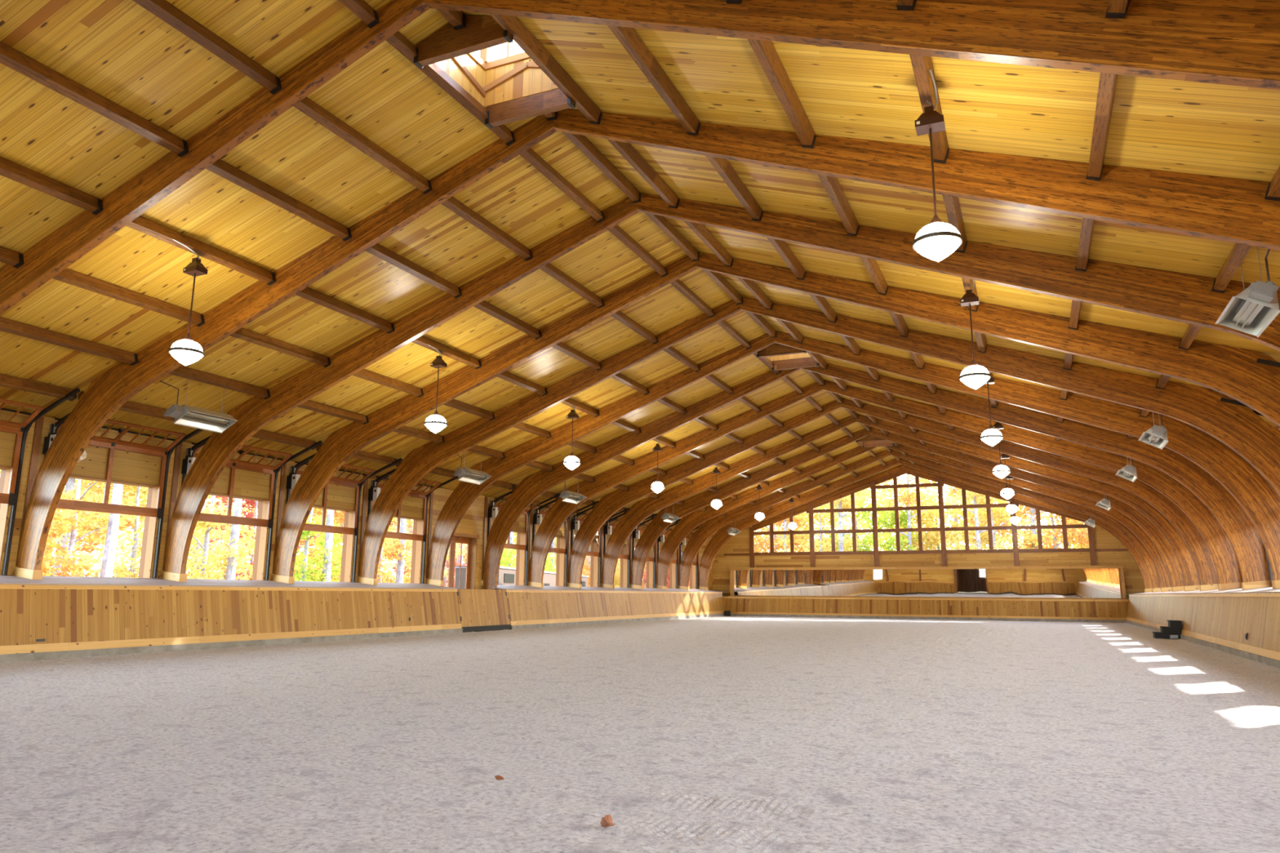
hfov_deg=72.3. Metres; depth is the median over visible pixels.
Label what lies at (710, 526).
arch
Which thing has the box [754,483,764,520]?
pendant lamp
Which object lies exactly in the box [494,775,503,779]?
dry leaf
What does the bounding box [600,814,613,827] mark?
stone
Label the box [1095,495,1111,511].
heater
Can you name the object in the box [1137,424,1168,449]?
hood
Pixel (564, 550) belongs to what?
window
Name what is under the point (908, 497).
tree
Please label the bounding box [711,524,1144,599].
wall
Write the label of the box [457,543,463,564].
tree
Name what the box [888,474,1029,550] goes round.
autumn tree
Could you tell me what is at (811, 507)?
timber post
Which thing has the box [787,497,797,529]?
pendant lamp
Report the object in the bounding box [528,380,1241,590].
arch
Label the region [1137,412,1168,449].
heater
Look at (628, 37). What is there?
beam
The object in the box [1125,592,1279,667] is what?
wall
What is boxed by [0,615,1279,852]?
floor
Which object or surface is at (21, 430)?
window
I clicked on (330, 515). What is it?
tree
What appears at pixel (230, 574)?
tree
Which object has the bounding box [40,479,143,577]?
autumn tree
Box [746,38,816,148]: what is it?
beam
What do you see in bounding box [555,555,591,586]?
autumn tree
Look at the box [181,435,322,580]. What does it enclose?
window
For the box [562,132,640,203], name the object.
beam
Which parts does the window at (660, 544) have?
glass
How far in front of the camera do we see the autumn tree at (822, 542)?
76.36 m
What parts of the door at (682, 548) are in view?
glass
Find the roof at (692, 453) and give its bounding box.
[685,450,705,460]
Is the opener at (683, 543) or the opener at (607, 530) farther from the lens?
the opener at (683, 543)
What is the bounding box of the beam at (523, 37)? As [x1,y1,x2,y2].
[489,13,602,124]
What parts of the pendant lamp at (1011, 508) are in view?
glass globe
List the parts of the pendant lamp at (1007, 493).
glass globe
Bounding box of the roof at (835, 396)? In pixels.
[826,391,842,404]
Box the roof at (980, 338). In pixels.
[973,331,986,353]
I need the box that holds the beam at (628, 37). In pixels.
[607,25,700,135]
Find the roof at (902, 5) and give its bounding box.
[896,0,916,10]
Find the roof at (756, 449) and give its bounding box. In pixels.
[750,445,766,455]
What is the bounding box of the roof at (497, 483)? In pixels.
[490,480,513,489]
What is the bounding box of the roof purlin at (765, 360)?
[752,351,780,374]
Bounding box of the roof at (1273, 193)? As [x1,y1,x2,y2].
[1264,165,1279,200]
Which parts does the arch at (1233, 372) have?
foot skirting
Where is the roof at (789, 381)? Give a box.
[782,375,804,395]
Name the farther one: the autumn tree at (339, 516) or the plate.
the autumn tree at (339, 516)
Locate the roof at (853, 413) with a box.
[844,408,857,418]
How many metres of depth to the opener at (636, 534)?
49.74 m
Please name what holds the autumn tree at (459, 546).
on the ground
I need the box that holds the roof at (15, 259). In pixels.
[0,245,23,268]
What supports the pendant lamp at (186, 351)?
hanging from the beam at (140, 224)
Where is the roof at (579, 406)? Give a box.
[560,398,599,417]
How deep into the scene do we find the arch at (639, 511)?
41.24 m
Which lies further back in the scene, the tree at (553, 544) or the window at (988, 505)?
the tree at (553, 544)
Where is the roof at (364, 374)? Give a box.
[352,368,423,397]
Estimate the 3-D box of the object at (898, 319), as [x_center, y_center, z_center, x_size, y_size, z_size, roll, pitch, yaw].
[6.348,-2.792,21.779,0.226,0.262,3.510,-4,-12,24]
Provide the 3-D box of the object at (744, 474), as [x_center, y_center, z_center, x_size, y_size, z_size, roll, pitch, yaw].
[5.183,2.412,45.768,0.226,0.262,3.510,-4,-12,24]
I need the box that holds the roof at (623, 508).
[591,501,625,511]
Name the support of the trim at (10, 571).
attached to the wall at (127, 466)
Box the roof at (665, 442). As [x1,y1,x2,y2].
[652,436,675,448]
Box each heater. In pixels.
[160,380,238,433]
[453,451,492,484]
[559,480,587,504]
[661,503,680,523]
[727,527,741,535]
[1084,515,1095,528]
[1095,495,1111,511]
[1115,457,1137,482]
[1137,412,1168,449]
[1214,246,1279,337]
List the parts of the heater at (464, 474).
burner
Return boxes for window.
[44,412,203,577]
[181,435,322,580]
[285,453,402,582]
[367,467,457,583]
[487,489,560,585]
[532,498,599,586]
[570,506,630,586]
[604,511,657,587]
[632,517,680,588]
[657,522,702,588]
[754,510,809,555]
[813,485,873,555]
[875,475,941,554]
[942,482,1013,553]
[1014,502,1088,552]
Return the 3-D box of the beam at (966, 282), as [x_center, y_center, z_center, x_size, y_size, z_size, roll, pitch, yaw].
[6.597,-2.935,17.617,0.226,0.262,3.510,-4,-12,24]
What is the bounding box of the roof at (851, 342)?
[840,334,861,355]
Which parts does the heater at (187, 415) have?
burner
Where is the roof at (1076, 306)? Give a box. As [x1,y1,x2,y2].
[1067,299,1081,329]
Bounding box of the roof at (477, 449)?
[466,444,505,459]
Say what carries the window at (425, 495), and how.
in the wall at (127, 466)
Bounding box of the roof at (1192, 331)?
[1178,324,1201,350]
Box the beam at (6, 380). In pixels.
[0,373,76,400]
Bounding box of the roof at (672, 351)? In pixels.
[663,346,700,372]
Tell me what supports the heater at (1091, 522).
hanging from the roof purlin
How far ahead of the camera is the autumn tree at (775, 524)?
86.84 m
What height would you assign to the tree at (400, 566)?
15.848 m
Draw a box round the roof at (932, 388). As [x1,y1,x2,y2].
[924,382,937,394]
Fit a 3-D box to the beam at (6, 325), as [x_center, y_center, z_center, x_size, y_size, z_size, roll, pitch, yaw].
[-11.700,-1.763,17.500,0.226,0.262,3.510,-4,-12,24]
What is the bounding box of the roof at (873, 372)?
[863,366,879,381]
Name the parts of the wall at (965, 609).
rail, rail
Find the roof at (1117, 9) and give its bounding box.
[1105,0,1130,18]
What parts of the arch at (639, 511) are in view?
foot skirting, foot skirting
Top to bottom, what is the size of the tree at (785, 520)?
14.795 m
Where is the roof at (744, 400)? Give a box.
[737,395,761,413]
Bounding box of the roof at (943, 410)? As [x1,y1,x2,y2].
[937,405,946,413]
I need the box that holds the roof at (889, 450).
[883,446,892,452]
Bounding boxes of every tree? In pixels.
[0,469,145,576]
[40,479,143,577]
[43,496,81,571]
[52,477,75,576]
[56,478,225,577]
[99,483,123,577]
[121,486,257,578]
[138,495,255,580]
[190,501,205,578]
[200,495,321,580]
[220,498,341,581]
[225,497,242,579]
[253,507,342,582]
[299,507,396,582]
[317,521,413,578]
[321,509,333,582]
[333,526,412,583]
[382,517,466,583]
[395,518,406,582]
[404,520,466,582]
[443,543,466,587]
[445,542,514,586]
[455,541,515,564]
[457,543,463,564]
[499,548,516,568]
[501,532,555,566]
[507,531,514,567]
[543,552,556,572]
[545,537,591,568]
[549,537,555,570]
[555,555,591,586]
[586,555,590,576]
[613,558,620,586]
[614,562,646,587]
[642,561,689,588]
[754,512,819,552]
[754,518,818,552]
[754,534,764,552]
[773,497,866,551]
[773,517,795,551]
[813,480,911,551]
[825,489,867,551]
[829,492,932,551]
[877,474,933,550]
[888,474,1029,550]
[900,488,982,550]
[931,495,1055,550]
[951,489,996,549]
[998,499,1084,548]
[1000,502,1088,549]
[1022,505,1044,548]
[1049,520,1088,548]
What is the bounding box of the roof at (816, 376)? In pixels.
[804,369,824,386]
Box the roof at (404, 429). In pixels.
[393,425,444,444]
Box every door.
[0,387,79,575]
[444,536,471,589]
[679,526,698,589]
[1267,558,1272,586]
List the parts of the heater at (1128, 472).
burner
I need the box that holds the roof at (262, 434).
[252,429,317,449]
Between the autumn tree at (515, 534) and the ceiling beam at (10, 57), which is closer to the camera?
the ceiling beam at (10, 57)
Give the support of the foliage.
on the ground
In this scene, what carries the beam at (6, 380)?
attached to the ceiling
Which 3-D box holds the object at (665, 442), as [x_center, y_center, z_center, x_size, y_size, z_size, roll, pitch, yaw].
[0.731,0.508,35.913,0.226,0.262,3.510,-4,-12,24]
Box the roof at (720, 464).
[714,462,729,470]
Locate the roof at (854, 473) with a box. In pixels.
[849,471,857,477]
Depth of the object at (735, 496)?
50.81 m
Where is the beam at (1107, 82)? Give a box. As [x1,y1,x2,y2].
[1085,72,1117,181]
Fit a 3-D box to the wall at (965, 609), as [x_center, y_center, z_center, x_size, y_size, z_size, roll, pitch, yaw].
[16.500,11.236,53.958,24.180,1.310,0.372,-4,-12,24]
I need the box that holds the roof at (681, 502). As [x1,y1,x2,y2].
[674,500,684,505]
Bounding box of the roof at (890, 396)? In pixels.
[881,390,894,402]
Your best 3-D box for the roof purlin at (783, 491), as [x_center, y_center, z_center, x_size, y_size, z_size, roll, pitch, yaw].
[8.151,3.681,52.337,0.226,0.262,3.510,-4,-12,24]
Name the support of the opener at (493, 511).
attached to the window at (526, 512)
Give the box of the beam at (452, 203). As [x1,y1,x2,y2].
[440,196,533,260]
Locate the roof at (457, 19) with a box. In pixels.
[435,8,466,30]
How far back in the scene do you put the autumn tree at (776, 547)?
81.08 m
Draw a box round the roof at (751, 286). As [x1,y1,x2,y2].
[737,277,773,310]
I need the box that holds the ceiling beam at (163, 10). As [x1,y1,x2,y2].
[132,0,281,94]
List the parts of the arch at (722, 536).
foot skirting, foot skirting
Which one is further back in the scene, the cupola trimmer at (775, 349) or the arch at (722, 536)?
the arch at (722, 536)
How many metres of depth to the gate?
33.22 m
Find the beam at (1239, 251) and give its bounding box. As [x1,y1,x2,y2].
[1211,243,1251,293]
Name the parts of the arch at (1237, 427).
foot skirting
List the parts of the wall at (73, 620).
rail, rail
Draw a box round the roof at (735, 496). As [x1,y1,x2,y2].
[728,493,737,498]
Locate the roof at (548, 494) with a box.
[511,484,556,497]
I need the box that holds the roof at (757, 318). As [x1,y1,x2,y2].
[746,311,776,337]
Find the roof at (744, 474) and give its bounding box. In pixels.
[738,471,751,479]
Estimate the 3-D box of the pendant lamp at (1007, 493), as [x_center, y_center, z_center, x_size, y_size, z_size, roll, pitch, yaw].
[15.405,1.978,37.011,0.579,2.202,0.853,-9,-15,42]
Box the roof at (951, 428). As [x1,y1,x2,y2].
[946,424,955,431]
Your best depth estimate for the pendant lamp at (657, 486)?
35.45 m
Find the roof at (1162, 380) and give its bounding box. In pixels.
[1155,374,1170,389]
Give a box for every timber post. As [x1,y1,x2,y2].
[749,527,755,596]
[808,505,815,567]
[871,481,879,566]
[937,478,949,598]
[1009,497,1019,565]
[1087,524,1096,565]
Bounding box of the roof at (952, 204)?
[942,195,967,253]
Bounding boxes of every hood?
[173,404,238,433]
[457,467,492,484]
[562,490,587,504]
[662,512,680,523]
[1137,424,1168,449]
[1214,282,1279,337]
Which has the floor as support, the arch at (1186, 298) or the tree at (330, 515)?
the arch at (1186, 298)
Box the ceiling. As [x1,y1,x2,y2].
[0,0,1279,537]
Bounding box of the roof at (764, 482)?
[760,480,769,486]
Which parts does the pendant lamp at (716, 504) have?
glass globe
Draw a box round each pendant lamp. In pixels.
[168,239,208,365]
[423,345,447,433]
[563,402,580,470]
[650,438,664,493]
[710,465,722,509]
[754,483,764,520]
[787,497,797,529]
[912,67,962,262]
[959,280,991,389]
[980,372,1003,446]
[991,421,1010,478]
[1000,453,1014,499]
[1005,475,1017,514]
[1008,493,1020,524]
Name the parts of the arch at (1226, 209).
foot skirting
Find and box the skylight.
[435,41,558,106]
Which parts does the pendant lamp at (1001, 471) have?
glass globe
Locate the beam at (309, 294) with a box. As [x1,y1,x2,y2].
[295,286,395,333]
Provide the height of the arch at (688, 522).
9.965 m
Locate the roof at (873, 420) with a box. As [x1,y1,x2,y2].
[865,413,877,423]
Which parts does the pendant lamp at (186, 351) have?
glass globe, stem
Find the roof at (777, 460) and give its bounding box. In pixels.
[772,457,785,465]
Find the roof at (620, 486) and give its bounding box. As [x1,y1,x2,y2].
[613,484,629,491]
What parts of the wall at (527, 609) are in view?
rail, rail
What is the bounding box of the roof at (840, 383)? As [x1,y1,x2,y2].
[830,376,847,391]
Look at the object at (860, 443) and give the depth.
47.55 m
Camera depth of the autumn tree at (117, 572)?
41.90 m
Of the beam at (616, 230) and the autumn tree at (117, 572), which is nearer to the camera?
the beam at (616, 230)
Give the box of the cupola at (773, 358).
[766,351,810,361]
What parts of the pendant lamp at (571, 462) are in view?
glass globe, stem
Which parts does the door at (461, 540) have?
transom panel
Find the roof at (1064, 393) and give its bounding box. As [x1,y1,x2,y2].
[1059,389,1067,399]
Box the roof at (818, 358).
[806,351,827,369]
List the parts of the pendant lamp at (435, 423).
glass globe, stem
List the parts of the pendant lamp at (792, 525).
glass globe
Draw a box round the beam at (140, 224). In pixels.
[125,215,275,285]
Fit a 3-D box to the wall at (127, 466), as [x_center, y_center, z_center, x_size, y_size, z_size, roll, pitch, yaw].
[-7.612,5.206,34.159,0.420,5.450,62.950,-4,-12,24]
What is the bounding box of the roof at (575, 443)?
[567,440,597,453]
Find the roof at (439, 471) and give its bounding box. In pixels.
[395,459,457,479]
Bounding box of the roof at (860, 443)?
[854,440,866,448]
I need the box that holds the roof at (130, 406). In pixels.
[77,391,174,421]
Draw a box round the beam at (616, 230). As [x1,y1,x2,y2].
[608,224,667,277]
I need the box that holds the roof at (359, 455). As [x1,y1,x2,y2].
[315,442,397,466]
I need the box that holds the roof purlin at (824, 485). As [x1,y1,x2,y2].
[821,483,828,488]
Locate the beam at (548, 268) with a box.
[539,262,604,308]
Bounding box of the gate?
[457,589,511,632]
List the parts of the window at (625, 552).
glass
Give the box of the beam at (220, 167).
[205,159,351,241]
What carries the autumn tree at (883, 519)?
on the ground
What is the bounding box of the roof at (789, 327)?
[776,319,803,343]
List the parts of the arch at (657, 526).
foot skirting, foot skirting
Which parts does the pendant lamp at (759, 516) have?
glass globe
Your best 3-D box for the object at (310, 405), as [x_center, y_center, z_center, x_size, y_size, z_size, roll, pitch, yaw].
[-8.732,-0.494,24.070,0.226,0.262,3.510,-4,-12,24]
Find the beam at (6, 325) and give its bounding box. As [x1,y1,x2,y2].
[0,316,137,365]
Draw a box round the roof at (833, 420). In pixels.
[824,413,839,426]
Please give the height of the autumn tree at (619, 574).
6.513 m
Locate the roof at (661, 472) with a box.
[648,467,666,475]
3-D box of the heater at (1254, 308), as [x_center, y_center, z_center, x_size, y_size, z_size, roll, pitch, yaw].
[8.441,-2.094,12.197,0.518,1.302,1.942,-4,-12,24]
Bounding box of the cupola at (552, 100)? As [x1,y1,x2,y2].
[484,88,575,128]
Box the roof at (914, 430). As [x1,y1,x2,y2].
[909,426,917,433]
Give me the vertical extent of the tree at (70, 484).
17.690 m
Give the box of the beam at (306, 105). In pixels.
[293,96,432,194]
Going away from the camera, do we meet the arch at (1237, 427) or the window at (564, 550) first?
the arch at (1237, 427)
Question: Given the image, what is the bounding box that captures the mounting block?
[1151,620,1182,639]
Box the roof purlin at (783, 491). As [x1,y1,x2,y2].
[777,488,785,493]
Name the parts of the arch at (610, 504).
foot skirting, foot skirting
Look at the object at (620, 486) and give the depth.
41.43 m
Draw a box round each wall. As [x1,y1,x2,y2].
[0,409,712,589]
[0,584,462,662]
[505,590,724,629]
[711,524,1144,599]
[722,596,1128,622]
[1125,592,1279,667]
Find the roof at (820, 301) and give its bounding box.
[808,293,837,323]
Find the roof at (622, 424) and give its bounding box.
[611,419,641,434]
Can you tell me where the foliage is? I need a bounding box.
[0,470,1075,583]
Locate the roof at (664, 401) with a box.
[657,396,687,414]
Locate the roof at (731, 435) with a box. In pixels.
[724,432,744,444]
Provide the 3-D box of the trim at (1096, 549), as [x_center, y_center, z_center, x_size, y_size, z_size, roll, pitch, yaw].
[17.438,8.146,56.647,25.200,0.160,0.049,-4,-12,24]
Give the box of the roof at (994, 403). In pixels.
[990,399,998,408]
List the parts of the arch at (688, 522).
foot skirting, foot skirting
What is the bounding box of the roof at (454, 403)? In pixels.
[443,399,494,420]
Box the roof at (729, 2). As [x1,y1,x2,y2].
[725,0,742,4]
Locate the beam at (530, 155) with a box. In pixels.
[519,147,604,222]
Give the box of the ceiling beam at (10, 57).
[0,41,188,156]
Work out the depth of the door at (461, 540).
35.00 m
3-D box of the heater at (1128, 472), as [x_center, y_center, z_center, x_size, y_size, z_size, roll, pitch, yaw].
[15.861,1.079,28.621,0.518,1.302,1.942,-4,-12,24]
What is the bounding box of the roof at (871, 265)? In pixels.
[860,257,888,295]
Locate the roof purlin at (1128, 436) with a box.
[1127,435,1133,439]
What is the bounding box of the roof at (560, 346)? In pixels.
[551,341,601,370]
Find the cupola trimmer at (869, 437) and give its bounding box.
[856,435,888,442]
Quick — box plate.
[35,639,45,641]
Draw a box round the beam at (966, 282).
[961,277,978,311]
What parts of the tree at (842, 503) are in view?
crown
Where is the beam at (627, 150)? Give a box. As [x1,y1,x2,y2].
[607,139,679,208]
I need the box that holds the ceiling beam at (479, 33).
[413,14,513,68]
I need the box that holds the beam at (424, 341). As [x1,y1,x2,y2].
[411,335,481,368]
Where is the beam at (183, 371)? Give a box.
[168,365,270,399]
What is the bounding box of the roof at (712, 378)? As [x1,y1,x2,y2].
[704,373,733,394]
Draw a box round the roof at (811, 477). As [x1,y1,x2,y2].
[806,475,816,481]
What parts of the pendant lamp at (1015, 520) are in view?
glass globe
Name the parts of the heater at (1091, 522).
burner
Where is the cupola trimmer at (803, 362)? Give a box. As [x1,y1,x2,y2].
[772,356,819,371]
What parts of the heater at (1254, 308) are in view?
burner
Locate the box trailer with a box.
[454,565,588,589]
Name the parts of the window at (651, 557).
glass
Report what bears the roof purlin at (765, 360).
attached to the arch at (1246, 544)
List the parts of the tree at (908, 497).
crown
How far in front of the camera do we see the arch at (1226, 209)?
13.83 m
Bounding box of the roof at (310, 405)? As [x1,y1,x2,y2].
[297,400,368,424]
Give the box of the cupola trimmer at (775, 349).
[756,342,806,358]
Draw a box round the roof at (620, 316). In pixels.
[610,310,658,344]
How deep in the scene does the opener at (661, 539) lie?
53.01 m
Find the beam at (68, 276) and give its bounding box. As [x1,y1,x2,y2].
[52,268,204,326]
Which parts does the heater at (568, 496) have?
burner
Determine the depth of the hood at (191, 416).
20.58 m
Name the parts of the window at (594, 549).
glass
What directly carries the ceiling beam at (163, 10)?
attached to the arch
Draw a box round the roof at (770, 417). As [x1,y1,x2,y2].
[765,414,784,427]
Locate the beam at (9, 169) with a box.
[0,156,102,214]
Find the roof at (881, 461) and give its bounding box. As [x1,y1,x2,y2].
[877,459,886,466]
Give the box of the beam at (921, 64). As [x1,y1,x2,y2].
[909,54,949,163]
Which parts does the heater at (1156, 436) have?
burner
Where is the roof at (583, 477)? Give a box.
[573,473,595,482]
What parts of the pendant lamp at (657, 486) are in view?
stem, glass globe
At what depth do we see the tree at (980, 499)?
68.06 m
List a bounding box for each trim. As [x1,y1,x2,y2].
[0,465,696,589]
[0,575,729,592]
[7,565,1271,588]
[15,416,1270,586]
[453,533,479,589]
[724,548,1128,555]
[778,596,1128,599]
[1125,586,1279,595]
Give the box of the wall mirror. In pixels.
[729,565,1126,599]
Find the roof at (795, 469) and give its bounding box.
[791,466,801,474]
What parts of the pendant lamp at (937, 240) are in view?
stem, glass globe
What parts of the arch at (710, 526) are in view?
foot skirting, foot skirting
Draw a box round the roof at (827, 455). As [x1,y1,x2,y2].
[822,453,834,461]
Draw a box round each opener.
[42,420,65,454]
[181,441,206,474]
[286,460,309,489]
[368,475,388,501]
[488,497,505,518]
[533,505,548,524]
[571,511,586,529]
[604,518,617,534]
[632,523,645,538]
[657,528,669,542]
[680,537,685,545]
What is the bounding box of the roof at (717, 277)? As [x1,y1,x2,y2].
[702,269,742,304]
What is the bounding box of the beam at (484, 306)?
[473,300,542,339]
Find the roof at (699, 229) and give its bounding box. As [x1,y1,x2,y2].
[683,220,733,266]
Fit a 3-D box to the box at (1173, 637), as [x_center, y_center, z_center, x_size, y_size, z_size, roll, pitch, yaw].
[18.544,7.309,30.433,0.240,0.120,0.160,-4,-12,24]
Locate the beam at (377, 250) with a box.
[365,243,462,297]
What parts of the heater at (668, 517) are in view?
burner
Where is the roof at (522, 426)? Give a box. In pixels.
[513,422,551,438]
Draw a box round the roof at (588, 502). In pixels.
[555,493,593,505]
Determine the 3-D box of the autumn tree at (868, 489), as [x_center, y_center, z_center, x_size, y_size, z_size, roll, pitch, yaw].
[21.218,10.892,84.644,11.115,13.575,11.292,-6,-12,30]
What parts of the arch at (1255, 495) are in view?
foot skirting, foot skirting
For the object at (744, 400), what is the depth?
35.02 m
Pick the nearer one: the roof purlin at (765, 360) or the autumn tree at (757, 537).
the roof purlin at (765, 360)
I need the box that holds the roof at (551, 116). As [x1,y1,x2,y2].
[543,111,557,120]
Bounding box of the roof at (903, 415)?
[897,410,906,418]
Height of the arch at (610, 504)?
9.965 m
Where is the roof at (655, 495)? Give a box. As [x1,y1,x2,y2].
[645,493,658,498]
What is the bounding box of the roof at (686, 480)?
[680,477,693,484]
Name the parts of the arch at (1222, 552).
foot skirting, foot skirting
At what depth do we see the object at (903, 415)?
36.75 m
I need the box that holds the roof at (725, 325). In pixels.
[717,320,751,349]
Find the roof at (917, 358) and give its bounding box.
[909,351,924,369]
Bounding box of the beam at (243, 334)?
[230,327,330,367]
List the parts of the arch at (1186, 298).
foot skirting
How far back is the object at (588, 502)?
42.17 m
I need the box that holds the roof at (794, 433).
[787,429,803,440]
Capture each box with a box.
[724,610,730,616]
[1169,635,1178,639]
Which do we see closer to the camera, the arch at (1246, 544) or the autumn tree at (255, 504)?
the arch at (1246, 544)
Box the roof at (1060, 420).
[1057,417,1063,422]
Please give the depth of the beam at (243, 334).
20.31 m
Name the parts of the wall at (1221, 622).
rail, rail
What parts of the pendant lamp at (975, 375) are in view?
stem, glass globe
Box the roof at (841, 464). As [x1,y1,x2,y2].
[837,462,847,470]
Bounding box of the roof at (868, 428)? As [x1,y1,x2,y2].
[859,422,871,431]
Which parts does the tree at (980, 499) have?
crown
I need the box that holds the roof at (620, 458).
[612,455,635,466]
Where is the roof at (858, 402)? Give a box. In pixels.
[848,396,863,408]
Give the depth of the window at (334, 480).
28.95 m
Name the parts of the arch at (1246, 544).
foot skirting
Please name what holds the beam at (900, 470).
attached to the wall at (739, 543)
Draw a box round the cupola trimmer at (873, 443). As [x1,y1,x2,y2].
[862,440,894,448]
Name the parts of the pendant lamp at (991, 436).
stem, glass globe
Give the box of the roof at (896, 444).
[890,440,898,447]
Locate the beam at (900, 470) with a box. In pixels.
[751,464,1085,530]
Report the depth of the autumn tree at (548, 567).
78.83 m
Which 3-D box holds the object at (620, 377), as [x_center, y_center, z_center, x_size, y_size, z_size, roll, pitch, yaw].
[-0.496,-1.520,28.703,0.226,0.262,3.510,-4,-12,24]
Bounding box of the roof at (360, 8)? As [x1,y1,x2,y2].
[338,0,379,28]
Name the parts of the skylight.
timber frame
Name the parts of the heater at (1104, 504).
burner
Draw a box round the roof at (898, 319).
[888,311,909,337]
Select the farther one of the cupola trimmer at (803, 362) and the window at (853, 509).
the window at (853, 509)
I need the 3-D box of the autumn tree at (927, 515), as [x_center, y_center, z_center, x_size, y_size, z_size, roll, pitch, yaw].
[25.951,10.638,75.560,9.472,10.728,8.378,11,-15,-43]
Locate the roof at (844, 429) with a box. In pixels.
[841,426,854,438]
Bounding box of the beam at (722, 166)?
[705,155,763,221]
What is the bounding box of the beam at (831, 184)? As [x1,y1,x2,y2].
[817,173,859,235]
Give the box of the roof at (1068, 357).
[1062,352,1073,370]
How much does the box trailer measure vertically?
2.880 m
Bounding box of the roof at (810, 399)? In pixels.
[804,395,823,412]
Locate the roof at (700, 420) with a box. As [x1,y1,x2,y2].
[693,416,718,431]
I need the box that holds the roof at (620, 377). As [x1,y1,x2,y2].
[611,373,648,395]
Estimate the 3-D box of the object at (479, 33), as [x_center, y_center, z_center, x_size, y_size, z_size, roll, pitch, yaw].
[-2.651,-5.867,13.130,1.674,0.592,0.154,-4,-12,24]
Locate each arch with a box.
[0,0,1279,315]
[14,108,1279,579]
[162,192,1279,582]
[272,252,1279,583]
[358,296,1279,585]
[426,330,1279,588]
[483,363,1269,590]
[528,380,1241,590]
[568,398,1218,591]
[601,413,1199,591]
[631,426,1185,591]
[656,443,1172,591]
[679,448,1161,592]
[698,457,1152,592]
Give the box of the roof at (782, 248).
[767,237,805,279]

